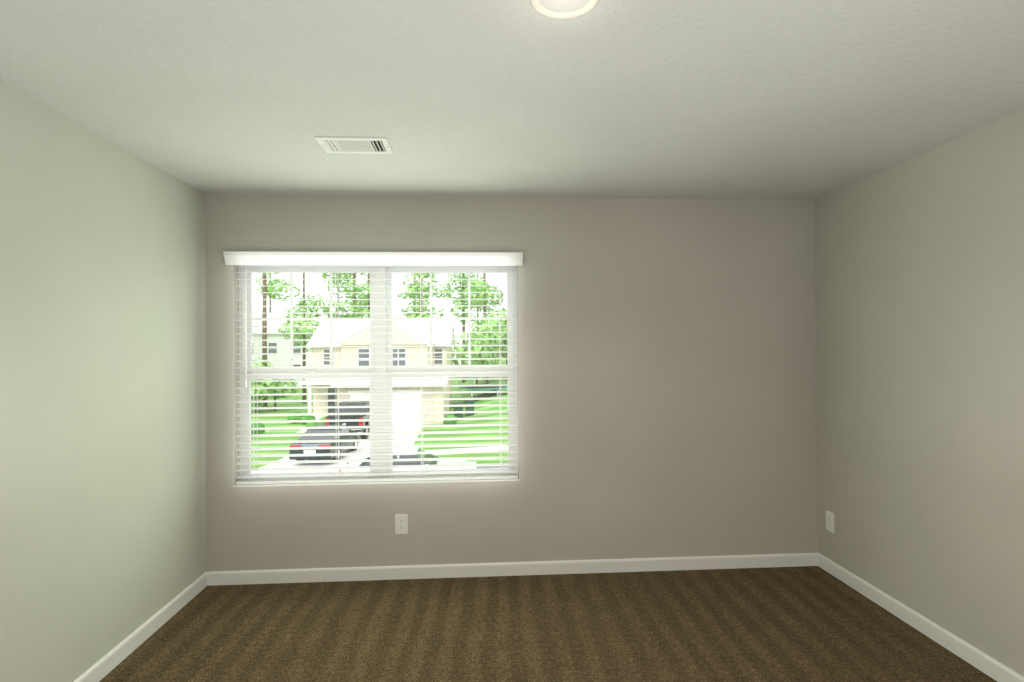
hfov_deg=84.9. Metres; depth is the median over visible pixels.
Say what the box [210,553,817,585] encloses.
baseboard
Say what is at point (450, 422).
shrubs
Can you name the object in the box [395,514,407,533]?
outlet
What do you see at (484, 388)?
trampoline
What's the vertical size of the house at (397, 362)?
7.600 m
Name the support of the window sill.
attached to the wall at (710, 377)
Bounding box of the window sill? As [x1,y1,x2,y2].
[233,478,518,486]
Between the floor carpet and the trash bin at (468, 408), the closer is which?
the floor carpet
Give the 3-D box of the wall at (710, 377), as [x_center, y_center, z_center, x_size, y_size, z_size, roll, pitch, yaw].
[0.043,0.287,3.696,3.930,2.440,0.150,0,-1,-4]
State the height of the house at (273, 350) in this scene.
10.050 m
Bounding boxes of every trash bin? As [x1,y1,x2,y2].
[453,403,463,417]
[465,400,474,414]
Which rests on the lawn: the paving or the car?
the paving
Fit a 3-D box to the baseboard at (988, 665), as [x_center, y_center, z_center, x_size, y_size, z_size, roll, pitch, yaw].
[2.183,1.429,1.363,0.014,0.082,4.750,0,-1,-4]
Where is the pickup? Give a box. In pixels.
[325,401,369,438]
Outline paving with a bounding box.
[251,424,507,472]
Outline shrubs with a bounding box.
[251,411,456,433]
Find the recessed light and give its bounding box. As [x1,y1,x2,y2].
[530,0,599,18]
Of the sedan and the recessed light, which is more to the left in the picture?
the sedan
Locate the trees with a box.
[251,273,507,411]
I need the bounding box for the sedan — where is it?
[289,425,360,460]
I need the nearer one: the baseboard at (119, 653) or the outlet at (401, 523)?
the baseboard at (119, 653)
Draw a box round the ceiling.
[0,0,1023,199]
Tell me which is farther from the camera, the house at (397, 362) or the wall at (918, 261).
the house at (397, 362)
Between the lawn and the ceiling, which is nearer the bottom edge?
the lawn
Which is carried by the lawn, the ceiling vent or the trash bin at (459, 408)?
the trash bin at (459, 408)
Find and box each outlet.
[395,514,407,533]
[826,510,833,532]
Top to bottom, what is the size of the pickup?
1.980 m
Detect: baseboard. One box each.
[74,572,209,681]
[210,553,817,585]
[818,553,1023,681]
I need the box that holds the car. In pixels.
[339,448,477,470]
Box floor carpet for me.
[99,566,996,681]
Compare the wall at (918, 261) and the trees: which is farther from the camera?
the trees
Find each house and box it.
[252,313,333,386]
[302,320,455,424]
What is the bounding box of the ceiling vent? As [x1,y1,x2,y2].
[315,136,392,153]
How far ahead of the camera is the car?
19.72 m
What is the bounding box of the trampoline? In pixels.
[459,377,507,397]
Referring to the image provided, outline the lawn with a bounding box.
[251,333,507,467]
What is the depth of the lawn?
35.78 m
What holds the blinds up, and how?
attached to the wall at (710, 377)
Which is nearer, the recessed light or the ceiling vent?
the recessed light
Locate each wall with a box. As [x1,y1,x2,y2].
[0,79,207,681]
[208,194,815,571]
[812,109,1023,676]
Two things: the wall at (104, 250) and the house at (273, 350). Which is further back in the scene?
the house at (273, 350)
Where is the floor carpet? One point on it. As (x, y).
(798, 624)
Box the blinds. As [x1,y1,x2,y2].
[223,251,522,484]
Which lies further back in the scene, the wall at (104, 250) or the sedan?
the sedan
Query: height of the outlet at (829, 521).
0.124 m

